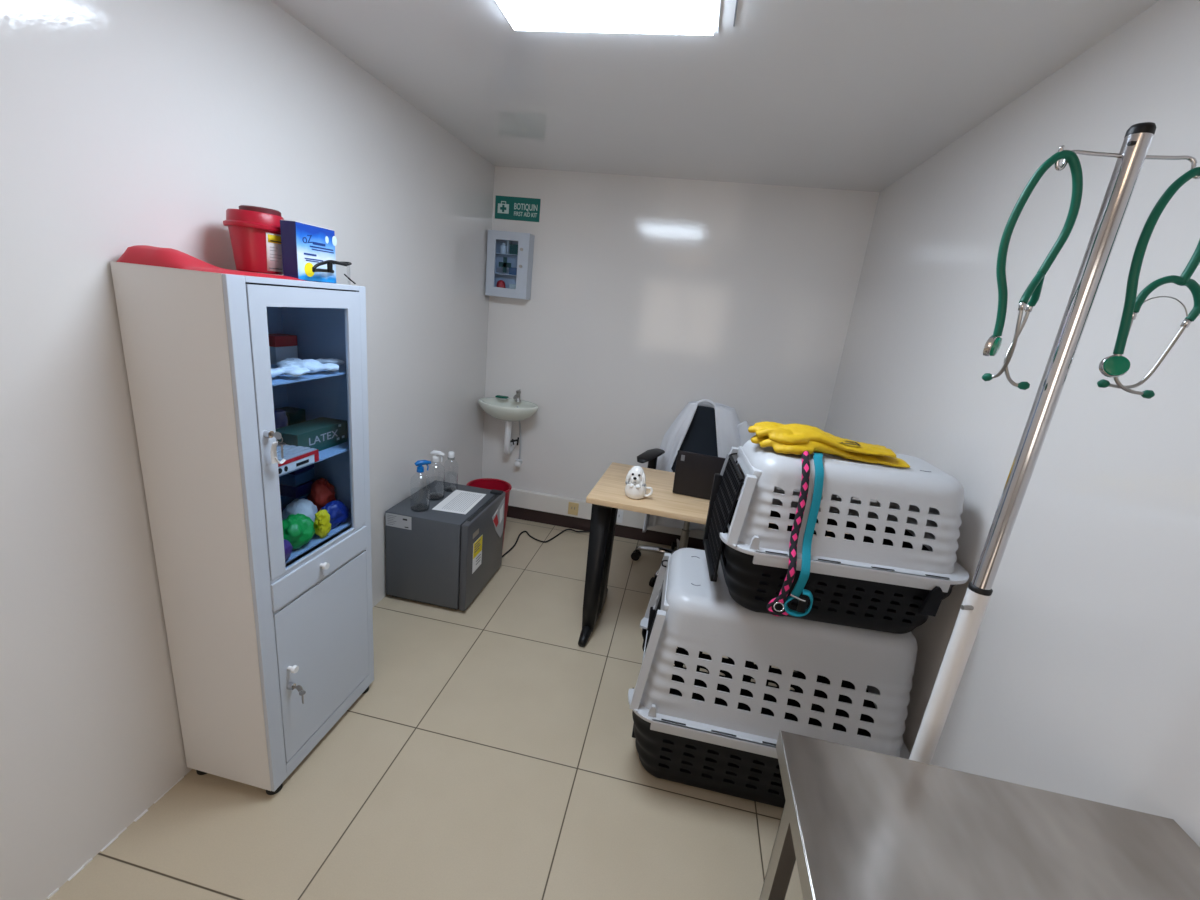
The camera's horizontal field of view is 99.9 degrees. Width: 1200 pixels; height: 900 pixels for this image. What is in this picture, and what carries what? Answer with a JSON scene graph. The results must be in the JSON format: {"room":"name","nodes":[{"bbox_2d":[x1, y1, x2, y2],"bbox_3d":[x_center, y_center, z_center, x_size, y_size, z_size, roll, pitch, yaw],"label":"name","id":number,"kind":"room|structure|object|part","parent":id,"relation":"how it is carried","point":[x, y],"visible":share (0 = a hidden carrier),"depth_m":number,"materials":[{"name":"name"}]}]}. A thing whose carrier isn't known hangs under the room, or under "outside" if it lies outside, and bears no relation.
{"room":"veterinary clinic","nodes":[
{"label":"veterinary clinic","id":0,"kind":"room"},
{"bbox_2d":[0,0,494,899],"bbox_3d":[-1.256,-0.018,1.016,0.080,2.272,5.135,9,16,9],"label":"wall","id":1,"kind":"structure","parent":0,"point":[124,124],"depth_m":1.26,"materials":[{"name":"paint"}]},
{"bbox_2d":[47,776,183,898],"bbox_3d":[-1.325,1.064,1.350,0.006,0.005,0.440,9,16,9],"label":"trim","id":2,"kind":"structure","parent":1,"relation":"attached to","point":[180,779],"depth_m":1.36,"materials":[{"name":"white plastic"}]},
{"bbox_2d":[46,517,802,899],"bbox_3d":[-0.263,1.277,1.165,2.362,0.080,5.135,9,16,9],"label":"floor","id":3,"kind":"structure","parent":0,"point":[488,753],"depth_m":1.61,"materials":[{"name":"tile"}]},
{"bbox_2d":[110,261,373,794],"bbox_3d":[-0.984,0.253,1.570,0.353,1.508,0.492,9,16,9],"label":"cabinet","id":4,"kind":"object","parent":3,"relation":"on","point":[268,652],"visible":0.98,"depth_m":1.38,"materials":[{"name":"white metal"}]},
{"bbox_2d":[116,245,304,280],"bbox_3d":[-0.942,-0.481,1.312,0.270,0.044,0.378,9,16,9],"label":"bag","id":5,"kind":"object","parent":4,"relation":"on","point":[137,254],"visible":0.96,"depth_m":1.15,"materials":[{"name":"red plastic"}]},
{"bbox_2d":[223,205,283,274],"bbox_3d":[-0.949,-0.581,1.399,0.150,0.169,0.150,9,16,9],"label":"bucket","id":6,"kind":"object","parent":5,"relation":"on","point":[254,231],"visible":0.9,"depth_m":1.35,"materials":[{"name":"red plastic"}]},
{"bbox_3d":[-0.944,-0.628,1.386,0.150,0.044,0.150,9,16,9],"label":"lid","id":7,"kind":"part","parent":6,"relation":"part of","materials":[{"name":"red plastic"}]},
{"bbox_2d":[274,409,287,428],"bbox_3d":[-1.031,-0.074,1.613,0.060,0.108,0.060,9,16,9],"label":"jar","id":8,"kind":"object","parent":4,"relation":"on","point":[281,420],"visible":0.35,"depth_m":1.59,"materials":[{"name":"blue plastic"}]},
{"bbox_2d":[268,333,297,364],"bbox_3d":[-1.025,-0.322,1.609,0.061,0.088,0.091,9,16,9],"label":"box","id":9,"kind":"object","parent":4,"relation":"on","point":[281,346],"visible":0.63,"depth_m":1.59,"materials":[{"name":"cardboard"}]},
{"bbox_2d":[284,539,292,560],"bbox_3d":[-0.916,0.287,1.436,0.061,0.068,0.081,9,16,9],"label":"ball","id":10,"kind":"object","parent":4,"relation":"on","point":[288,547],"visible":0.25,"depth_m":1.44,"materials":[{"name":"purple plastic"}]},
{"bbox_2d":[278,407,305,425],"bbox_3d":[-1.041,-0.089,1.689,0.070,0.094,0.070,9,16,9],"label":"carton","id":11,"kind":"object","parent":4,"relation":"on","point":[295,415],"visible":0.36,"depth_m":1.67,"materials":[{"name":"teal cardboard"}]},
{"bbox_3d":[-0.907,0.646,1.489,0.026,0.022,0.022,9,16,9],"label":"knob","id":12,"kind":"part","parent":4,"relation":"part of","materials":[{"name":"white plastic"}]},
{"bbox_2d":[277,444,318,474],"bbox_3d":[-0.933,0.027,1.424,0.154,0.039,0.198,9,16,9],"label":"carton","id":13,"kind":"object","parent":4,"relation":"on","point":[295,457],"visible":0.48,"depth_m":1.44,"materials":[{"name":"white cardboard"}]},
{"bbox_2d":[278,459,308,473],"bbox_3d":[-0.859,0.045,1.415,0.001,0.016,0.115,9,16,9],"label":"print","id":14,"kind":"object","parent":13,"relation":"attached to","point":[289,465],"depth_m":1.41,"materials":[{"name":"black"}]},
{"bbox_3d":[-0.861,0.257,1.547,0.012,1.478,0.492,9,16,9],"label":"frame","id":15,"kind":"part","parent":4,"relation":"part of","materials":[{"name":"grey paint"}]},
{"bbox_2d":[282,513,314,549],"bbox_3d":[-0.925,0.245,1.527,0.110,0.098,0.126,9,16,9],"label":"ball","id":16,"kind":"object","parent":4,"relation":"on","point":[298,529],"visible":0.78,"depth_m":1.50,"materials":[{"name":"green plastic"}]},
{"bbox_2d":[282,498,317,521],"bbox_3d":[-0.972,0.207,1.637,0.098,0.101,0.104,9,16,9],"label":"clear bag","id":17,"kind":"object","parent":4,"relation":"on","point":[304,506],"visible":0.55,"depth_m":1.61,"materials":[{"name":"white plastic"}]},
{"bbox_3d":[-0.822,-0.065,1.464,0.012,0.772,0.406,9,16,9],"label":"door","id":18,"kind":"part","parent":4,"relation":"part of","materials":[{"name":"grey paint"}]},
{"bbox_2d":[271,358,343,376],"bbox_3d":[-0.902,-0.230,1.417,0.181,0.040,0.442,9,16,9],"label":"cotton wool","id":19,"kind":"object","parent":4,"relation":"on","point":[292,367],"visible":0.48,"depth_m":1.47,"materials":[{"name":"white fabric"}]},
{"bbox_2d":[280,220,336,282],"bbox_3d":[-0.830,-0.564,1.448,0.049,0.151,0.160,9,16,9],"label":"carton","id":20,"kind":"object","parent":4,"relation":"on","point":[303,245],"visible":0.94,"depth_m":1.40,"materials":[{"name":"blue cardboard"}]},
{"bbox_2d":[295,222,335,282],"bbox_3d":[-0.808,-0.558,1.441,0.001,0.148,0.152,9,16,9],"label":"print","id":21,"kind":"object","parent":20,"relation":"attached to","point":[314,244],"depth_m":1.43},
{"bbox_2d":[304,242,333,262],"bbox_3d":[-0.805,-0.566,1.448,0.001,0.054,0.121,9,16,9],"label":"print","id":22,"kind":"object","parent":20,"relation":"attached to","point":[314,252],"depth_m":1.44,"materials":[{"name":"blue"}]},
{"bbox_2d":[325,236,336,245],"bbox_3d":[-0.791,-0.617,1.485,0.001,0.028,0.049,9,16,9],"label":"print","id":23,"kind":"object","parent":20,"relation":"on","point":[329,240],"depth_m":1.48,"materials":[{"name":"white"}]},
{"bbox_2d":[271,364,346,385],"bbox_3d":[-0.965,-0.219,1.441,0.281,0.006,0.484,9,16,9],"label":"shelf","id":24,"kind":"object","parent":4,"relation":"attached to","point":[282,379],"depth_m":1.46,"materials":[{"name":"blue paint"}]},
{"bbox_2d":[275,417,347,450],"bbox_3d":[-0.923,-0.043,1.613,0.096,0.072,0.222,9,16,9],"label":"glove box","id":25,"kind":"object","parent":4,"relation":"on","point":[321,433],"visible":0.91,"depth_m":1.59,"materials":[{"name":"teal cardboard"}]},
{"bbox_2d":[279,441,348,476],"bbox_3d":[-0.990,0.020,1.510,0.281,0.006,0.484,9,16,9],"label":"shelf","id":26,"kind":"object","parent":4,"relation":"attached to","point":[324,454],"depth_m":1.60,"materials":[{"name":"white metal"}]},
{"bbox_2d":[282,513,351,563],"bbox_3d":[-1.018,0.274,1.582,0.281,0.006,0.484,9,16,9],"label":"shelf","id":27,"kind":"object","parent":4,"relation":"attached to","point":[316,539],"depth_m":1.59,"materials":[{"name":"metal"}]},
{"bbox_3d":[-0.867,0.356,1.583,0.018,0.084,0.412,9,16,9],"label":"drawer","id":28,"kind":"part","parent":4,"relation":"part of","materials":[{"name":"grey paint"}]},
{"bbox_3d":[-0.901,0.659,1.670,0.011,0.522,0.406,9,16,9],"label":"door","id":29,"kind":"part","parent":4,"relation":"part of","materials":[{"name":"grey paint"}]},
{"bbox_2d":[307,478,335,510],"bbox_3d":[-0.958,0.160,1.740,0.074,0.136,0.094,9,16,9],"label":"bag","id":30,"kind":"object","parent":4,"relation":"on","point":[322,492],"visible":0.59,"depth_m":1.71,"materials":[{"name":"red plastic"}]},
{"bbox_2d":[314,509,330,537],"bbox_3d":[-0.882,0.233,1.597,0.045,0.092,0.063,9,16,9],"label":"packet","id":31,"kind":"object","parent":4,"relation":"on","point":[322,525],"visible":0.98,"depth_m":1.58,"materials":[{"name":"yellow plastic"}]},
{"bbox_3d":[-0.853,0.356,1.557,0.026,0.022,0.022,9,16,9],"label":"knob","id":32,"kind":"part","parent":4,"relation":"part of","materials":[{"name":"white plastic"}]},
{"bbox_2d":[319,500,348,528],"bbox_3d":[-0.890,0.209,1.683,0.072,0.089,0.114,9,16,9],"label":"ball","id":33,"kind":"object","parent":4,"relation":"on","point":[339,512],"visible":0.73,"depth_m":1.66,"materials":[{"name":"blue plastic"}]},
{"bbox_2d":[312,260,355,283],"bbox_3d":[-0.784,-0.521,1.468,0.056,0.065,0.168,9,16,9],"label":"safety glasses","id":34,"kind":"object","parent":4,"relation":"on","point":[329,263],"visible":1,"depth_m":1.44,"materials":[{"name":"black plastic"}]},
{"bbox_3d":[-1.052,0.202,1.737,0.100,0.038,0.090,9,16,9],"label":"carton","id":35,"kind":"object","parent":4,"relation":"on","visible":0},
{"bbox_2d":[280,492,309,507],"bbox_3d":[-1.048,0.163,1.726,0.100,0.038,0.090,9,16,9],"label":"carton","id":36,"kind":"object","parent":35,"relation":"on","point":[285,501],"visible":0.09,"depth_m":1.68,"materials":[{"name":"blue cardboard"}]},
{"bbox_2d":[279,479,314,497],"bbox_3d":[-1.044,0.124,1.715,0.100,0.038,0.090,9,16,9],"label":"carton","id":37,"kind":"object","parent":36,"relation":"on","point":[285,490],"visible":0.44,"depth_m":1.67,"materials":[{"name":"blue cardboard"}]},
{"bbox_2d":[279,468,314,486],"bbox_3d":[-1.039,0.085,1.703,0.100,0.038,0.090,9,16,9],"label":"carton","id":38,"kind":"object","parent":37,"relation":"on","point":[303,477],"visible":0.56,"depth_m":1.67,"materials":[{"name":"blue cardboard"}]},
{"bbox_2d":[288,464,313,474],"bbox_3d":[-1.035,0.045,1.692,0.100,0.038,0.090,9,16,9],"label":"carton","id":39,"kind":"object","parent":38,"relation":"on","point":[312,465],"visible":0.2,"depth_m":1.68,"materials":[{"name":"blue"}]},
{"bbox_2d":[385,480,504,610],"bbox_3d":[-0.803,0.486,2.684,0.428,0.490,0.491,9,16,9],"label":"mini fridge","id":40,"kind":"object","parent":3,"relation":"on","point":[434,557],"visible":1,"depth_m":2.47,"materials":[{"name":"grey metal"}]},
{"bbox_3d":[-0.967,0.342,2.420,0.135,0.067,0.001,9,16,9],"label":"rating plate","id":41,"kind":"part","parent":40,"relation":"part of","materials":[{"name":"grey"}]},
{"bbox_2d":[410,460,430,511],"bbox_3d":[-0.874,0.170,2.451,0.090,0.252,0.090,9,16,9],"label":"spray bottle","id":42,"kind":"object","parent":40,"relation":"on","point":[419,463],"visible":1,"depth_m":2.42,"materials":[{"name":"clear plastic"}]},
{"bbox_2d":[426,450,444,500],"bbox_3d":[-0.846,0.126,2.603,0.097,0.258,0.092,9,16,9],"label":"spray bottle","id":43,"kind":"object","parent":40,"relation":"on","point":[435,453],"visible":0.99,"depth_m":2.56,"materials":[{"name":"clear plastic"}]},
{"bbox_2d":[443,451,457,489],"bbox_3d":[-0.808,0.113,2.734,0.076,0.219,0.076,9,16,9],"label":"bottle","id":44,"kind":"object","parent":40,"relation":"on","point":[450,453],"visible":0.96,"depth_m":2.70,"materials":[{"name":"clear plastic"}]},
{"bbox_2d":[433,490,485,513],"bbox_3d":[-0.726,0.267,2.625,0.173,0.001,0.293,8,16,6],"label":"paper sheet","id":45,"kind":"object","parent":40,"relation":"on","point":[461,502],"visible":1,"depth_m":2.61,"materials":[{"name":"white paper"}]},
{"bbox_2d":[442,492,481,511],"bbox_3d":[-0.714,0.269,2.623,0.113,0.001,0.245,8,16,7],"label":"print","id":46,"kind":"object","parent":45,"relation":"on","point":[460,501],"depth_m":2.62,"materials":[{"name":"grey paper"}]},
{"bbox_2d":[474,539,480,564],"bbox_3d":[-0.613,0.514,2.529,0.001,0.126,0.080,9,16,9],"label":"print","id":47,"kind":"object","parent":40,"relation":"attached to","point":[477,543],"depth_m":2.52,"materials":[{"name":"yellow paper"}]},
{"bbox_3d":[-0.612,0.512,2.654,0.034,0.462,0.490,9,16,9],"label":"door","id":48,"kind":"part","parent":40,"relation":"part of","materials":[{"name":"grey metal"}]},
{"bbox_2d":[493,514,497,526],"bbox_3d":[-0.563,0.387,2.727,0.001,0.083,0.080,9,16,9],"label":"print","id":49,"kind":"object","parent":40,"relation":"attached to","point":[495,516],"depth_m":2.72,"materials":[{"name":"red paper"}]},
{"bbox_2d":[494,503,503,522],"bbox_3d":[-0.555,0.366,2.760,0.001,0.110,0.135,9,16,9],"label":"print","id":50,"kind":"object","parent":40,"relation":"attached to","point":[498,510],"depth_m":2.77,"materials":[{"name":"white paper"}]},
{"bbox_2d":[466,478,511,548],"bbox_3d":[-0.688,0.417,3.086,0.270,0.426,0.270,9,16,9],"label":"waste bin","id":51,"kind":"object","parent":3,"relation":"on","point":[486,483],"visible":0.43,"depth_m":3.12,"materials":[{"name":"red plastic"}]},
{"bbox_2d":[502,529,589,556],"bbox_3d":[-0.389,0.574,3.367,0.787,0.034,0.271,-7,21,-39],"label":"power cable","id":52,"kind":"object","parent":3,"relation":"on","point":[513,546],"visible":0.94,"depth_m":3.36,"materials":[{"name":"black rubber"}]},
{"bbox_2d":[631,406,717,586],"bbox_3d":[0.547,0.267,3.014,0.686,1.009,0.600,9,16,9],"label":"office chair","id":53,"kind":"object","parent":3,"relation":"on","point":[700,437],"visible":0.19,"depth_m":3.09,"materials":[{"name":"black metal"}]},
{"bbox_3d":[0.320,0.186,2.992,0.110,0.320,0.032,9,16,9],"label":"armrest","id":54,"kind":"part","parent":53,"relation":"part of","materials":[{"name":"black plastic"}]},
{"bbox_3d":[0.358,0.632,3.162,0.270,0.066,0.048,12,17,18],"label":"arm","id":55,"kind":"part","parent":53,"relation":"part of","materials":[{"name":"silver metal"}]},
{"bbox_3d":[0.510,0.620,3.263,0.048,0.066,0.270,6,16,1],"label":"arm","id":56,"kind":"part","parent":53,"relation":"part of","materials":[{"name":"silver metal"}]},
{"bbox_3d":[0.607,-0.039,3.102,0.410,0.460,0.083,9,16,9],"label":"backrest","id":57,"kind":"part","parent":53,"relation":"part of","materials":[{"name":"black fabric"}]},
{"bbox_2d":[642,399,753,531],"bbox_3d":[0.626,0.128,3.156,0.599,0.903,0.160,9,16,9],"label":"lab coat","id":58,"kind":"object","parent":53,"relation":"on","point":[730,432],"visible":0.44,"depth_m":3.04,"materials":[{"name":"white fabric"}]},
{"bbox_2d":[578,462,847,672],"bbox_3d":[0.493,0.572,2.413,1.090,0.737,0.567,9,16,11],"label":"desk","id":59,"kind":"object","parent":3,"relation":"on","point":[607,496],"visible":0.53,"depth_m":2.29,"materials":[{"name":"brown wood"}]},
{"bbox_2d":[625,466,652,498],"bbox_3d":[0.166,0.138,2.200,0.110,0.141,0.097,-1,17,-23],"label":"mug","id":60,"kind":"object","parent":59,"relation":"on","point":[635,488],"visible":1,"depth_m":2.17,"materials":[{"name":"white ceramic"}]},
{"bbox_2d":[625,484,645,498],"bbox_3d":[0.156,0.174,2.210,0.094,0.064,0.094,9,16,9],"label":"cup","id":61,"kind":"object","parent":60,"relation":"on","point":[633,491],"depth_m":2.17,"materials":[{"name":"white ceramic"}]},
{"bbox_3d":[0.211,0.183,2.194,0.038,0.049,0.011,10,16,14],"label":"handle","id":62,"kind":"part","parent":60,"relation":"part of","materials":[{"name":"white ceramic"}]},
{"bbox_2d":[673,450,737,499],"bbox_3d":[0.531,0.100,2.334,0.340,0.216,0.288,10,16,13],"label":"laptop","id":63,"kind":"object","parent":59,"relation":"on","point":[694,472],"visible":0.56,"depth_m":2.23,"materials":[{"name":"black plastic"}]},
{"bbox_2d":[628,548,917,807],"bbox_3d":[0.566,0.783,1.801,0.882,0.687,0.618,9,16,8],"label":"crate","id":64,"kind":"object","parent":3,"relation":"on","point":[712,731],"visible":0.73,"depth_m":1.56,"materials":[{"name":"grey plastic"}]},
{"bbox_3d":[0.191,0.737,1.865,0.054,0.484,0.349,9,16,8],"label":"frame","id":65,"kind":"part","parent":64,"relation":"part of","materials":[{"name":"white plastic"}]},
{"bbox_3d":[0.235,0.584,1.986,0.051,0.241,0.020,9,16,8],"label":"door","id":66,"kind":"part","parent":64,"relation":"part of","materials":[{"name":"grey plastic"}]},
{"bbox_2d":[632,628,875,807],"bbox_3d":[0.545,0.972,1.855,0.859,0.292,0.576,9,16,8],"label":"tub","id":67,"kind":"object","parent":64,"relation":"in","point":[704,755],"depth_m":1.63,"materials":[{"name":"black plastic"}]},
{"bbox_2d":[703,440,968,633],"bbox_3d":[0.708,0.245,1.586,0.690,0.487,0.488,8,16,5],"label":"crate","id":68,"kind":"object","parent":64,"relation":"on","point":[894,567],"visible":0.89,"depth_m":1.40,"materials":[{"name":"grey plastic"}]},
{"bbox_3d":[0.389,0.206,1.621,0.045,0.338,0.276,8,16,5],"label":"frame","id":69,"kind":"part","parent":68,"relation":"part of","materials":[{"name":"black plastic"}]},
{"bbox_3d":[0.418,0.084,1.715,0.041,0.144,0.020,8,16,5],"label":"door","id":70,"kind":"part","parent":68,"relation":"part of","materials":[{"name":"grey plastic"}]},
{"bbox_2d":[767,451,809,616],"bbox_3d":[0.535,0.224,1.436,0.067,0.441,0.222,9,16,9],"label":"leash","id":71,"kind":"object","parent":68,"relation":"hanging from","point":[781,598],"visible":0.98,"depth_m":1.38,"materials":[{"name":"pink fabric"}]},
{"bbox_2d":[784,452,823,616],"bbox_3d":[0.581,0.227,1.430,0.074,0.421,0.227,9,16,9],"label":"leash","id":72,"kind":"object","parent":68,"relation":"hanging from","point":[801,611],"visible":1,"depth_m":1.38,"materials":[{"name":"teal fabric"}]},
{"bbox_2d":[750,435,909,467],"bbox_3d":[0.665,-0.013,1.478,0.439,0.051,0.154,7,16,5],"label":"glove","id":73,"kind":"object","parent":68,"relation":"on","point":[811,447],"visible":0.62,"depth_m":1.44,"materials":[{"name":"yellow rubber"}]},
{"bbox_2d":[748,421,895,456],"bbox_3d":[0.643,-0.040,1.476,0.411,0.049,0.148,9,16,9],"label":"glove","id":74,"kind":"object","parent":73,"relation":"on","point":[794,433],"visible":0.97,"depth_m":1.44,"materials":[{"name":"yellow rubber"}]},
{"bbox_2d":[720,500,954,633],"bbox_3d":[0.695,0.371,1.621,0.664,0.225,0.447,8,16,5],"label":"tub","id":75,"kind":"object","parent":68,"relation":"in","point":[875,596],"depth_m":1.42,"materials":[{"name":"black plastic"}]},
{"bbox_2d":[759,730,1199,899],"bbox_3d":[0.450,1.094,0.372,0.603,0.851,1.223,9,16,9],"label":"steel table","id":76,"kind":"object","parent":3,"relation":"on","point":[856,823],"visible":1,"depth_m":0.73,"materials":[{"name":"grey metal"}]},
{"bbox_3d":[0.273,0.920,0.885,0.038,0.827,0.036,9,16,9],"label":"leg","id":77,"kind":"part","parent":76,"relation":"part of","materials":[{"name":"silver metal"}]},
{"bbox_2d":[909,122,1199,763],"bbox_3d":[0.647,0.432,0.955,0.432,1.840,0.411,9,16,9],"label":"pole","id":78,"kind":"object","parent":3,"relation":"on","point":[1131,157],"visible":0.95,"depth_m":0.79,"materials":[{"name":"white metal"}]},
{"bbox_2d":[982,150,1082,389],"bbox_3d":[0.635,-0.261,0.755,0.092,0.331,0.060,9,16,9],"label":"stethoscope","id":79,"kind":"object","parent":78,"relation":"hanging from","point":[1034,288],"visible":1,"depth_m":0.74,"materials":[{"name":"teal rubber"}]},
{"bbox_2d":[1097,167,1199,398],"bbox_3d":[0.811,-0.230,0.719,0.123,0.311,0.032,7,16,4],"label":"stethoscope","id":80,"kind":"object","parent":78,"relation":"hanging from","point":[1116,365],"visible":1,"depth_m":0.72,"materials":[{"name":"teal rubber"}]},
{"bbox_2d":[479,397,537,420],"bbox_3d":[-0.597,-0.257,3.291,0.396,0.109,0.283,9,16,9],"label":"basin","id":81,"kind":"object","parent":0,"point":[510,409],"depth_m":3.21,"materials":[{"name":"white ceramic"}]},
{"bbox_2d":[482,166,879,499],"bbox_3d":[0.327,-0.482,3.245,2.202,2.272,0.080,9,16,9],"label":"wall","id":82,"kind":"structure","parent":0,"point":[652,297],"depth_m":3.08,"materials":[{"name":"paint"}]},
{"bbox_2d":[479,389,537,466],"bbox_3d":[-0.610,-0.126,3.334,0.396,0.533,0.294,9,16,9],"label":"sink","id":83,"kind":"object","parent":82,"relation":"attached to","point":[509,410],"visible":1,"depth_m":3.31,"materials":[{"name":"white ceramic"}]},
{"bbox_2d":[495,395,508,399],"bbox_3d":[-0.651,-0.348,3.349,0.090,0.020,0.054,9,16,9],"label":"soap dish","id":84,"kind":"object","parent":83,"relation":"on","point":[501,397],"visible":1,"depth_m":3.33,"materials":[{"name":"green plastic"}]},
{"bbox_2d":[513,389,520,401],"bbox_3d":[-0.547,-0.354,3.320,0.044,0.076,0.104,9,16,9],"label":"faucet","id":85,"kind":"object","parent":83,"relation":"on","point":[516,398],"depth_m":3.34,"materials":[{"name":"silver metal"}]},
{"bbox_2d":[485,230,533,299],"bbox_3d":[-0.565,-1.149,3.144,0.267,0.383,0.104,9,16,9],"label":"box","id":86,"kind":"object","parent":82,"relation":"attached to","point":[498,264],"visible":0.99,"depth_m":3.12,"materials":[{"name":"grey paint"}]},
{"bbox_2d":[496,280,505,287],"bbox_3d":[-0.623,-1.026,3.202,0.085,0.099,0.058,9,16,9],"label":"pouch","id":87,"kind":"object","parent":86,"relation":"in","point":[500,283],"visible":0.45,"depth_m":3.17,"materials":[{"name":"red fabric"}]},
{"bbox_2d":[500,243,506,253],"bbox_3d":[-0.599,-1.252,3.137,0.040,0.060,0.040,9,16,9],"label":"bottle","id":88,"kind":"object","parent":86,"relation":"on","point":[503,248],"visible":0.96,"depth_m":3.12,"materials":[{"name":"white plastic"}]},
{"bbox_2d":[509,284,515,288],"bbox_3d":[-0.539,-1.004,3.191,0.065,0.080,0.040,9,16,9],"label":"pack","id":89,"kind":"object","parent":86,"relation":"in","point":[511,286],"visible":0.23,"depth_m":3.17,"materials":[{"name":"white paper"}]},
{"bbox_2d":[509,267,516,274],"bbox_3d":[-0.538,-1.120,3.166,0.060,0.044,0.030,9,16,9],"label":"box","id":90,"kind":"object","parent":86,"relation":"on","point":[512,271],"visible":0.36,"depth_m":3.15,"materials":[{"name":"blue"}]},
{"bbox_2d":[510,244,517,254],"bbox_3d":[-0.526,-1.241,3.126,0.060,0.060,0.030,9,16,9],"label":"packet","id":91,"kind":"object","parent":86,"relation":"on","point":[513,247],"visible":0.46,"depth_m":3.11,"materials":[{"name":"teal"}]},
{"bbox_2d":[495,195,540,221],"bbox_3d":[-0.507,-1.481,3.098,0.288,0.131,0.006,9,16,9],"label":"sign","id":92,"kind":"object","parent":82,"relation":"attached to","point":[506,207],"visible":1,"depth_m":3.10,"materials":[{"name":"teal plastic"}]},
{"bbox_2d":[568,502,578,515],"bbox_3d":[-0.185,0.407,3.498,0.072,0.090,0.007,9,16,9],"label":"wall socket","id":93,"kind":"object","parent":82,"relation":"attached to","point":[572,507],"visible":1,"depth_m":3.50,"materials":[{"name":"brown plastic"}]},
{"bbox_2d":[508,488,703,538],"bbox_3d":[0.215,0.462,3.456,2.200,0.126,0.034,9,16,9],"label":"trim","id":94,"kind":"structure","parent":82,"relation":"attached to","point":[555,504],"depth_m":3.51,"materials":[{"name":"white paint"}]},
{"bbox_2d":[507,505,704,549],"bbox_3d":[0.205,0.568,3.498,2.200,0.097,0.012,9,16,9],"label":"baseboard","id":95,"kind":"structure","parent":82,"relation":"attached to","point":[628,532],"depth_m":3.54,"materials":[{"name":"grey"}]},
{"bbox_2d":[616,510,623,522],"bbox_3d":[0.120,0.454,3.449,0.072,0.090,0.010,9,16,9],"label":"wall socket","id":96,"kind":"object","parent":82,"relation":"attached to","point":[619,519],"visible":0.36,"depth_m":3.45,"materials":[{"name":"white plastic"}]},
{"bbox_2d":[271,0,1158,191],"bbox_3d":[-0.019,-0.972,0.523,2.362,0.080,5.135,9,16,9],"label":"ceiling","id":97,"kind":"structure","parent":0,"point":[855,95],"depth_m":1.65,"materials":[{"name":"white paint"}]},
{"bbox_2d":[495,0,719,34],"bbox_3d":[-0.021,-1.092,1.126,0.582,0.020,0.584,9,16,9],"label":"recessed light","id":98,"kind":"object","parent":97,"relation":"in","point":[684,17],"visible":1,"depth_m":1.31,"materials":[{"name":"white plastic"}]},
{"bbox_2d":[733,0,737,26],"bbox_3d":[0.186,-0.892,0.471,0.004,0.004,1.812,9,16,9],"label":"trim","id":99,"kind":"structure","parent":97,"relation":"attached to","point":[736,0],"depth_m":1.27,"materials":[{"name":"grey"}]},
{"bbox_2d":[812,0,1199,846],"bbox_3d":[0.974,0.322,0.671,0.080,2.272,5.135,9,16,9],"label":"wall","id":100,"kind":"structure","parent":0,"point":[1080,678],"depth_m":1.15,"materials":[{"name":"paint"}]}
]}

